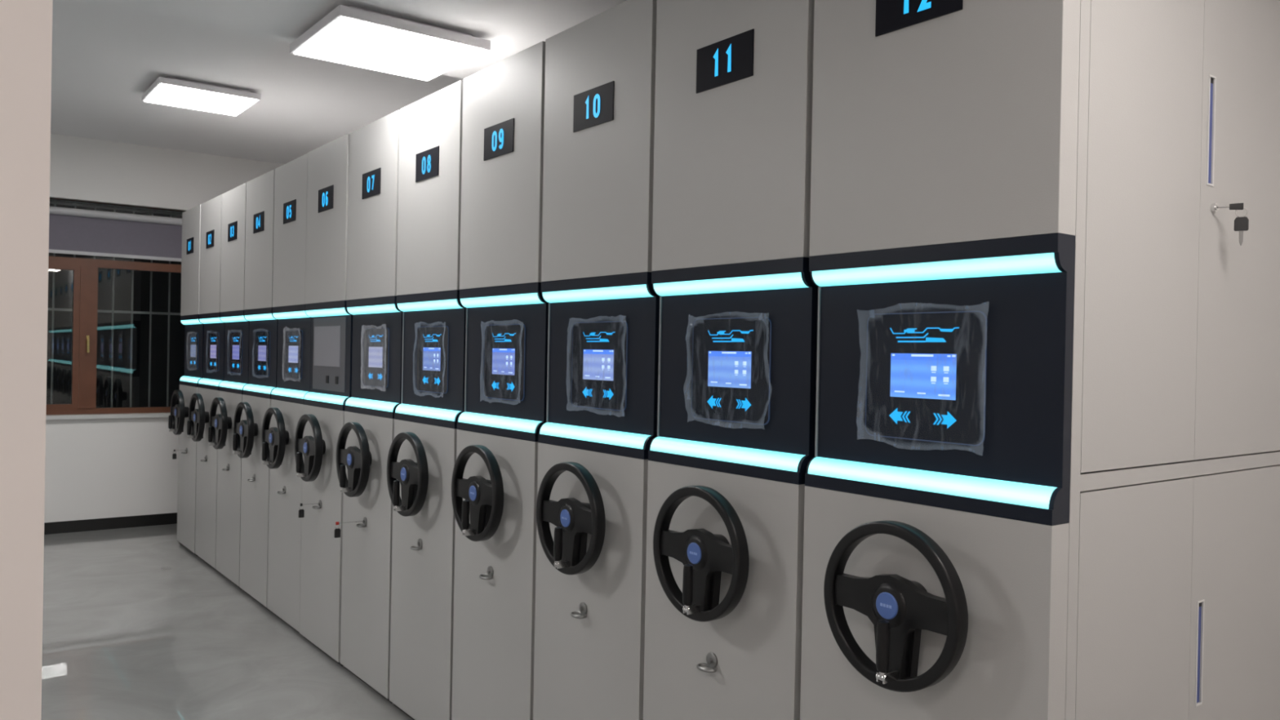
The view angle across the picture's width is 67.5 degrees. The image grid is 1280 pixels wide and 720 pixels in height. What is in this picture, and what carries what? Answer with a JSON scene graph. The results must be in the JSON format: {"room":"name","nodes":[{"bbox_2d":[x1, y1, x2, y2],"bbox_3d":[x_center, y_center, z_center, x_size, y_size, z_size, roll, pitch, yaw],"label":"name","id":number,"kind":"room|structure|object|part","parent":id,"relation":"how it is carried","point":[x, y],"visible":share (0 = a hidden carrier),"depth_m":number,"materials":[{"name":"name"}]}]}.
{"room":"archive storage room","nodes":[
{"label":"archive storage room","id":0,"kind":"room"},
{"bbox_2d":[0,0,53,719],"bbox_3d":[-0.817,0.086,0.865,0.458,2.650,0.220,1,0,-37],"label":"wall","id":1,"kind":"structure","parent":0,"point":[25,25],"depth_m":0.90,"materials":[{"name":"paint"}]},
{"bbox_2d":[44,133,284,522],"bbox_3d":[-5.133,-0.217,6.810,5.550,3.030,0.220,1,0,-37],"label":"wall","id":2,"kind":"structure","parent":0,"point":[95,468],"depth_m":7.49,"materials":[{"name":"paint"}]},
{"bbox_2d":[44,512,177,534],"bbox_3d":[-5.112,1.256,6.710,5.300,0.087,0.020,1,0,-37],"label":"baseboard","id":3,"kind":"structure","parent":2,"relation":"attached to","point":[65,526],"depth_m":7.45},
{"bbox_2d":[45,197,186,419],"bbox_3d":[-4.188,-0.406,7.438,1.770,1.713,0.155,1,0,-37],"label":"window","id":4,"kind":"structure","parent":2,"relation":"in","point":[116,331],"depth_m":7.53,"materials":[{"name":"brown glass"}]},
{"bbox_3d":[-4.595,-0.180,7.191,0.588,1.028,0.006,1,0,-37],"label":"pane","id":5,"kind":"part","parent":4,"relation":"part of","materials":[{"name":"clear glass"}]},
{"bbox_3d":[-4.592,-0.177,7.188,0.670,1.092,0.052,1,0,-37],"label":"sash","id":6,"kind":"part","parent":4,"relation":"part of","materials":[{"name":"brown wood"}]},
{"bbox_3d":[-4.252,-0.123,7.382,0.020,0.130,0.044,1,0,-37],"label":"handle","id":7,"kind":"part","parent":4,"relation":"part of","materials":[{"name":"gold metal"}]},
{"bbox_3d":[-4.201,0.436,7.438,1.770,0.030,0.145,1,0,-37],"label":"sill","id":8,"kind":"part","parent":4,"relation":"part of","materials":[{"name":"white stone"}]},
{"bbox_2d":[48,206,182,262],"bbox_3d":[-4.170,-0.979,7.425,1.670,0.349,0.057,1,0,-37],"label":"roller blind","id":9,"kind":"object","parent":4,"relation":"attached to","point":[73,231],"visible":0.48,"depth_m":7.48,"materials":[{"name":"fabric"}]},
{"bbox_3d":[-4.180,-0.818,7.436,1.650,0.026,0.020,1,0,-37],"label":"rail","id":10,"kind":"part","parent":9,"relation":"part of","materials":[{"name":"white metal"}]},
{"bbox_3d":[-4.204,-1.001,7.471,1.610,0.439,0.006,1,0,-37],"label":"pane","id":11,"kind":"part","parent":4,"relation":"part of","materials":[{"name":"grey glass"}]},
{"bbox_3d":[-3.906,-0.167,7.713,0.822,1.092,0.006,1,0,-37],"label":"pane","id":12,"kind":"part","parent":4,"relation":"part of","materials":[{"name":"clear glass"}]},
{"bbox_2d":[40,523,413,719],"bbox_3d":[-1.928,1.421,2.546,5.550,0.080,11.000,1,0,-37],"label":"floor","id":13,"kind":"structure","parent":0,"point":[136,625],"depth_m":4.54,"materials":[{"name":"grey concrete"}]},
{"bbox_2d":[168,204,204,555],"bbox_3d":[-2.806,0.142,7.029,1.200,2.400,0.544,1,0,-37],"label":"tall cabinet","id":14,"kind":"object","parent":13,"relation":"on","point":[178,419],"visible":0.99,"depth_m":6.71,"materials":[{"name":"metal"}]},
{"bbox_2d":[172,449,185,458],"bbox_3d":[-3.233,0.660,6.721,0.082,0.067,0.006,1,0,-37],"label":"key","id":15,"kind":"object","parent":14,"relation":"hanging from","point":[174,455],"visible":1,"depth_m":6.71,"materials":[{"name":"silver metal"}]},
{"bbox_3d":[-3.170,0.748,6.766,0.056,1.132,0.544,1,0,-37],"label":"panel","id":16,"kind":"part","parent":14,"relation":"part of","materials":[{"name":"paint"}]},
{"bbox_3d":[-3.163,-0.802,6.739,0.003,0.108,0.201,1,0,-37],"label":"number plate","id":17,"kind":"part","parent":14,"relation":"part of","materials":[{"name":"black plastic"}]},
{"bbox_3d":[-3.142,-0.690,6.758,0.056,0.748,0.544,1,0,-37],"label":"panel","id":18,"kind":"part","parent":14,"relation":"part of","materials":[{"name":"paint"}]},
{"bbox_3d":[-3.148,-0.064,6.756,0.002,0.248,0.274,1,0,-37],"label":"control panel","id":19,"kind":"part","parent":14,"relation":"part of","materials":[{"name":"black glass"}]},
{"bbox_2d":[186,194,225,571],"bbox_3d":[-2.467,0.150,6.587,1.200,2.400,0.544,1,0,-37],"label":"tall cabinet","id":20,"kind":"object","parent":13,"relation":"on","point":[197,424],"visible":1,"depth_m":6.28,"materials":[{"name":"metal"}]},
{"bbox_3d":[-2.831,0.757,6.324,0.056,1.132,0.544,1,0,-37],"label":"panel","id":21,"kind":"part","parent":20,"relation":"part of","materials":[{"name":"paint"}]},
{"bbox_3d":[-2.824,-0.793,6.297,0.003,0.108,0.201,1,0,-37],"label":"number plate","id":22,"kind":"part","parent":20,"relation":"part of","materials":[{"name":"black plastic"}]},
{"bbox_3d":[-2.804,-0.681,6.316,0.056,0.748,0.544,1,0,-37],"label":"panel","id":23,"kind":"part","parent":20,"relation":"part of","materials":[{"name":"paint"}]},
{"bbox_3d":[-2.809,-0.055,6.314,0.002,0.248,0.274,1,0,-37],"label":"control panel","id":24,"kind":"part","parent":20,"relation":"part of","materials":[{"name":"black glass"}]},
{"bbox_2d":[208,182,249,589],"bbox_3d":[-2.131,0.159,6.143,1.200,2.400,0.544,1,0,-37],"label":"tall cabinet","id":25,"kind":"object","parent":13,"relation":"on","point":[220,428],"visible":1,"depth_m":5.83,"materials":[{"name":"metal"}]},
{"bbox_3d":[-2.495,0.765,5.880,0.056,1.132,0.544,1,0,-37],"label":"panel","id":26,"kind":"part","parent":25,"relation":"part of","materials":[{"name":"paint"}]},
{"bbox_3d":[-2.488,-0.784,5.853,0.003,0.108,0.201,1,0,-37],"label":"number plate","id":27,"kind":"part","parent":25,"relation":"part of","materials":[{"name":"black plastic"}]},
{"bbox_3d":[-2.467,-0.672,5.872,0.056,0.748,0.544,1,0,-37],"label":"panel","id":28,"kind":"part","parent":25,"relation":"part of","materials":[{"name":"paint"}]},
{"bbox_3d":[-2.473,-0.046,5.870,0.002,0.248,0.274,1,0,-37],"label":"control panel","id":29,"kind":"part","parent":25,"relation":"part of","materials":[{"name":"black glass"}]},
{"bbox_2d":[232,168,278,610],"bbox_3d":[-1.795,0.168,5.699,1.200,2.400,0.544,1,0,-37],"label":"tall cabinet","id":30,"kind":"object","parent":13,"relation":"on","point":[260,198],"visible":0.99,"depth_m":5.38,"materials":[{"name":"metal"}]},
{"bbox_3d":[-2.159,0.774,5.436,0.056,1.132,0.544,1,0,-37],"label":"panel","id":31,"kind":"part","parent":30,"relation":"part of","materials":[{"name":"paint"}]},
{"bbox_3d":[-2.152,-0.776,5.409,0.003,0.108,0.201,1,0,-37],"label":"number plate","id":32,"kind":"part","parent":30,"relation":"part of","materials":[{"name":"black plastic"}]},
{"bbox_3d":[-2.131,-0.664,5.428,0.056,0.748,0.544,1,0,-37],"label":"panel","id":33,"kind":"part","parent":30,"relation":"part of","materials":[{"name":"paint"}]},
{"bbox_3d":[-2.137,-0.037,5.426,0.002,0.248,0.274,1,0,-37],"label":"control panel","id":34,"kind":"part","parent":30,"relation":"part of","materials":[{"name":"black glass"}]},
{"bbox_2d":[261,153,311,635],"bbox_3d":[-1.458,0.176,5.255,1.200,2.400,0.544,1,0,-37],"label":"tall cabinet","id":35,"kind":"object","parent":13,"relation":"on","point":[291,179],"visible":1,"depth_m":4.94,"materials":[{"name":"metal"}]},
{"bbox_3d":[-1.822,0.783,4.992,0.056,1.132,0.544,1,0,-37],"label":"panel","id":36,"kind":"part","parent":35,"relation":"part of","materials":[{"name":"paint"}]},
{"bbox_3d":[-1.815,-0.767,4.965,0.003,0.108,0.201,1,0,-37],"label":"number plate","id":37,"kind":"part","parent":35,"relation":"part of","materials":[{"name":"black plastic"}]},
{"bbox_3d":[-1.795,-0.655,4.984,0.056,0.748,0.544,1,0,-37],"label":"panel","id":38,"kind":"part","parent":35,"relation":"part of","materials":[{"name":"paint"}]},
{"bbox_3d":[-1.801,-0.029,4.982,0.002,0.248,0.274,1,0,-37],"label":"control panel","id":39,"kind":"part","parent":35,"relation":"part of","materials":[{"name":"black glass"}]},
{"bbox_2d":[294,133,352,666],"bbox_3d":[-1.125,0.185,4.809,1.200,2.400,0.544,1,0,-37],"label":"tall cabinet","id":40,"kind":"object","parent":13,"relation":"on","point":[317,430],"visible":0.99,"depth_m":4.48,"materials":[{"name":"metal"}]},
{"bbox_2d":[298,502,317,517],"bbox_3d":[-1.555,0.703,4.499,0.092,0.067,0.006,1,0,-37],"label":"key","id":41,"kind":"object","parent":40,"relation":"hanging from","point":[301,512],"visible":1,"depth_m":4.48,"materials":[{"name":"silver metal"}]},
{"bbox_3d":[-1.489,0.791,4.546,0.056,1.132,0.544,1,0,-37],"label":"panel","id":42,"kind":"part","parent":40,"relation":"part of","materials":[{"name":"paint"}]},
{"bbox_3d":[-1.482,-0.758,4.519,0.003,0.108,0.201,1,0,-37],"label":"number plate","id":43,"kind":"part","parent":40,"relation":"part of","materials":[{"name":"black plastic"}]},
{"bbox_3d":[-1.461,-0.646,4.538,0.056,0.748,0.544,1,0,-37],"label":"panel","id":44,"kind":"part","parent":40,"relation":"part of","materials":[{"name":"paint"}]},
{"bbox_3d":[-1.475,-0.028,4.546,0.003,0.346,0.440,1,0,-37],"label":"control panel","id":45,"kind":"part","parent":40,"relation":"part of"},
{"bbox_2d":[336,110,403,702],"bbox_3d":[-0.787,0.194,4.368,1.200,2.400,0.542,1,0,-37],"label":"tall cabinet","id":46,"kind":"object","parent":13,"relation":"on","point":[366,436],"visible":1,"depth_m":4.04,"materials":[{"name":"metal"}]},
{"bbox_2d":[333,520,362,537],"bbox_3d":[-1.230,0.712,4.046,0.119,0.067,0.006,1,0,-37],"label":"key","id":47,"kind":"object","parent":46,"relation":"hanging from","point":[337,531],"visible":1,"depth_m":4.02,"materials":[{"name":"silver metal"}]},
{"bbox_3d":[-1.223,0.685,4.051,0.104,0.004,0.004,1,0,-37],"label":"blade","id":48,"kind":"part","parent":47,"relation":"part of","materials":[{"name":"silver metal"}]},
{"bbox_3d":[-1.151,0.800,4.105,0.056,1.132,0.542,1,0,-37],"label":"panel","id":49,"kind":"part","parent":46,"relation":"part of","materials":[{"name":"paint"}]},
{"bbox_3d":[-1.143,-0.750,4.077,0.003,0.108,0.201,1,0,-37],"label":"number plate","id":50,"kind":"part","parent":46,"relation":"part of","materials":[{"name":"black plastic"}]},
{"bbox_3d":[-1.123,-0.638,4.098,0.056,0.748,0.542,1,0,-37],"label":"panel","id":51,"kind":"part","parent":46,"relation":"part of","materials":[{"name":"paint"}]},
{"bbox_3d":[-1.128,-0.011,4.094,0.002,0.248,0.274,1,0,-37],"label":"control panel","id":52,"kind":"part","parent":46,"relation":"part of","materials":[{"name":"black glass"}]},
{"bbox_2d":[386,80,466,719],"bbox_3d":[-0.450,0.203,3.924,1.200,2.400,0.539,1,0,-37],"label":"tall cabinet","id":53,"kind":"object","parent":13,"relation":"on","point":[421,460],"visible":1,"depth_m":3.60,"materials":[{"name":"metal"}]},
{"bbox_3d":[-0.957,-0.009,3.866,0.004,0.370,0.004,1,0,-37],"label":"edge trim","id":54,"kind":"part","parent":53,"relation":"part of","materials":[{"name":"black plastic"}]},
{"bbox_3d":[-0.814,0.809,3.660,0.056,1.132,0.539,1,0,-37],"label":"panel","id":55,"kind":"part","parent":53,"relation":"part of","materials":[{"name":"paint"}]},
{"bbox_3d":[-0.807,-0.741,3.633,0.003,0.108,0.201,1,0,-37],"label":"number plate","id":56,"kind":"part","parent":53,"relation":"part of","materials":[{"name":"black plastic"}]},
{"bbox_3d":[-0.786,-0.629,3.652,0.056,0.748,0.539,1,0,-37],"label":"panel","id":57,"kind":"part","parent":53,"relation":"part of","materials":[{"name":"paint"}]},
{"bbox_3d":[-0.792,-0.003,3.650,0.002,0.248,0.274,1,0,-37],"label":"control panel","id":58,"kind":"part","parent":53,"relation":"part of","materials":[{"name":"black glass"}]},
{"bbox_2d":[451,40,548,719],"bbox_3d":[-0.114,0.211,3.479,1.200,2.400,0.539,1,0,-37],"label":"tall cabinet","id":59,"kind":"object","parent":13,"relation":"on","point":[494,480],"visible":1,"depth_m":3.15,"materials":[{"name":"metal"}]},
{"bbox_3d":[-0.621,-0.001,3.422,0.004,0.370,0.004,1,0,-37],"label":"edge trim","id":60,"kind":"part","parent":59,"relation":"part of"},
{"bbox_3d":[-0.477,0.818,3.216,0.056,1.132,0.539,1,0,-37],"label":"panel","id":61,"kind":"part","parent":59,"relation":"part of","materials":[{"name":"paint"}]},
{"bbox_3d":[-0.471,-0.732,3.189,0.003,0.108,0.201,1,0,-37],"label":"number plate","id":62,"kind":"part","parent":59,"relation":"part of","materials":[{"name":"black plastic"}]},
{"bbox_3d":[-0.450,-0.620,3.208,0.056,0.748,0.539,1,0,-37],"label":"panel","id":63,"kind":"part","parent":59,"relation":"part of","materials":[{"name":"paint"}]},
{"bbox_3d":[-0.456,0.006,3.206,0.002,0.248,0.274,1,0,-37],"label":"control panel","id":64,"kind":"part","parent":59,"relation":"part of","materials":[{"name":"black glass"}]},
{"bbox_2d":[533,0,659,719],"bbox_3d":[0.223,0.220,3.035,1.200,2.400,0.539,1,0,-37],"label":"tall cabinet","id":65,"kind":"object","parent":13,"relation":"on","point":[599,429],"visible":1,"depth_m":2.71,"materials":[{"name":"metal"}]},
{"bbox_3d":[-0.284,0.008,2.979,0.004,0.370,0.004,1,0,-37],"label":"edge trim","id":66,"kind":"part","parent":65,"relation":"part of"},
{"bbox_3d":[-0.141,0.826,2.772,0.056,1.132,0.539,1,0,-37],"label":"panel","id":67,"kind":"part","parent":65,"relation":"part of","materials":[{"name":"paint"}]},
{"bbox_3d":[-0.134,-0.724,2.745,0.003,0.108,0.201,1,0,-37],"label":"number plate","id":68,"kind":"part","parent":65,"relation":"part of","materials":[{"name":"black plastic"}]},
{"bbox_3d":[-0.114,-0.611,2.764,0.056,0.748,0.539,1,0,-37],"label":"panel","id":69,"kind":"part","parent":65,"relation":"part of","materials":[{"name":"paint"}]},
{"bbox_3d":[-0.119,0.015,2.762,0.002,0.248,0.274,1,0,-37],"label":"control panel","id":70,"kind":"part","parent":65,"relation":"part of","materials":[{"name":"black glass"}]},
{"bbox_2d":[643,0,817,719],"bbox_3d":[0.559,0.229,2.591,1.200,2.400,0.539,1,0,-37],"label":"tall cabinet","id":71,"kind":"object","parent":13,"relation":"on","point":[731,453],"visible":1,"depth_m":2.26,"materials":[{"name":"metal"}]},
{"bbox_3d":[0.052,0.017,2.535,0.004,0.370,0.004,1,0,-37],"label":"edge trim","id":72,"kind":"part","parent":71,"relation":"part of","materials":[{"name":"black plastic"}]},
{"bbox_3d":[0.195,0.835,2.328,0.056,1.132,0.539,1,0,-37],"label":"panel","id":73,"kind":"part","parent":71,"relation":"part of","materials":[{"name":"paint"}]},
{"bbox_3d":[0.202,-0.715,2.301,0.003,0.108,0.201,1,0,-37],"label":"number plate","id":74,"kind":"part","parent":71,"relation":"part of","materials":[{"name":"black plastic"}]},
{"bbox_3d":[0.217,0.024,2.318,0.002,0.248,0.274,1,0,-37],"label":"control panel","id":75,"kind":"part","parent":71,"relation":"part of","materials":[{"name":"black glass"}]},
{"bbox_3d":[0.223,-0.603,2.321,0.056,0.748,0.539,1,0,-37],"label":"panel","id":76,"kind":"part","parent":71,"relation":"part of","materials":[{"name":"paint"}]},
{"bbox_2d":[800,0,1279,719],"bbox_3d":[0.907,0.238,2.132,1.200,2.400,0.578,1,0,-37],"label":"tall cabinet","id":77,"kind":"object","parent":13,"relation":"on","point":[1042,478],"visible":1,"depth_m":1.84,"materials":[{"name":"metal"}]},
{"bbox_3d":[0.388,0.025,2.091,0.004,0.370,0.004,1,0,-37],"label":"edge trim","id":78,"kind":"part","parent":77,"relation":"part of","materials":[{"name":"black plastic"}]},
{"bbox_3d":[0.538,-0.706,1.857,0.003,0.108,0.201,1,0,-37],"label":"number plate","id":79,"kind":"part","parent":77,"relation":"part of","materials":[{"name":"black plastic"}]},
{"bbox_3d":[0.553,0.032,1.874,0.002,0.248,0.274,1,0,-37],"label":"control panel","id":80,"kind":"part","parent":77,"relation":"part of","materials":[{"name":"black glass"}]},
{"bbox_3d":[0.540,0.844,1.873,0.056,1.132,0.567,1,0,-37],"label":"panel","id":81,"kind":"part","parent":77,"relation":"part of","materials":[{"name":"paint"}]},
{"bbox_3d":[0.567,-0.594,1.865,0.056,0.748,0.567,1,0,-37],"label":"panel","id":82,"kind":"part","parent":77,"relation":"part of","materials":[{"name":"paint"}]},
{"bbox_3d":[0.933,0.802,1.825,0.443,1.130,0.018,1,0,-37],"label":"door","id":83,"kind":"part","parent":77,"relation":"part of","materials":[{"name":"paint"}]},
{"bbox_3d":[0.955,-0.351,1.819,0.443,1.102,0.018,1,0,-37],"label":"door","id":84,"kind":"part","parent":77,"relation":"part of","materials":[{"name":"paint"}]},
{"bbox_3d":[1.143,0.232,1.975,1.012,2.378,0.020,1,0,-37],"label":"frame","id":85,"kind":"part","parent":77,"relation":"part of","materials":[{"name":"paint"}]},
{"bbox_3d":[1.147,0.604,1.985,0.022,0.209,0.016,1,0,-37],"label":"door pull","id":86,"kind":"part","parent":77,"relation":"part of","materials":[{"name":"silver metal"}]},
{"bbox_3d":[1.168,-0.472,1.979,0.022,0.218,0.016,1,0,-37],"label":"door pull","id":87,"kind":"part","parent":77,"relation":"part of","materials":[{"name":"silver metal"}]},
{"bbox_2d":[1217,202,1248,245],"bbox_3d":[1.213,-0.277,1.961,0.054,0.087,0.006,1,0,26],"label":"key","id":88,"kind":"object","parent":77,"relation":"attached to","point":[1241,223],"visible":1,"depth_m":1.95,"materials":[{"name":"silver metal"}]},
{"bbox_3d":[1.198,-0.314,1.968,0.020,0.004,0.004,1,0,26],"label":"blade","id":89,"kind":"part","parent":88,"relation":"part of","materials":[{"name":"silver metal"}]},
{"bbox_3d":[1.226,-0.248,1.955,0.008,0.030,0.002,1,0,26],"label":"spare key blade","id":90,"kind":"part","parent":88,"relation":"part of","materials":[{"name":"metal"}]},
{"bbox_3d":[1.288,0.807,2.095,0.446,1.130,0.018,1,0,-37],"label":"door","id":91,"kind":"part","parent":77,"relation":"part of","materials":[{"name":"paint"}]},
{"bbox_3d":[1.310,-0.345,2.089,0.446,1.102,0.018,1,0,-37],"label":"door","id":92,"kind":"part","parent":77,"relation":"part of","materials":[{"name":"paint"}]},
{"bbox_2d":[50,0,627,164],"bbox_3d":[-1.871,-1.523,2.531,5.550,0.590,11.000,1,0,-37],"label":"ceiling","id":93,"kind":"structure","parent":0,"point":[106,54],"depth_m":5.35,"materials":[{"name":"paint"}]},
{"bbox_2d":[142,75,261,115],"bbox_3d":[-2.712,-1.630,5.919,0.566,0.062,0.536,1,0,-37],"label":"ceiling lamp","id":94,"kind":"object","parent":93,"relation":"attached to","point":[167,91],"visible":1,"depth_m":5.83,"materials":[{"name":"white plastic"}]},
{"bbox_2d":[289,4,490,80],"bbox_3d":[-0.941,-1.184,3.595,0.566,0.062,0.536,1,0,-37],"label":"ceiling lamp","id":95,"kind":"object","parent":93,"relation":"attached to","point":[349,35],"visible":1,"depth_m":3.51,"materials":[{"name":"white plastic"}]}
]}

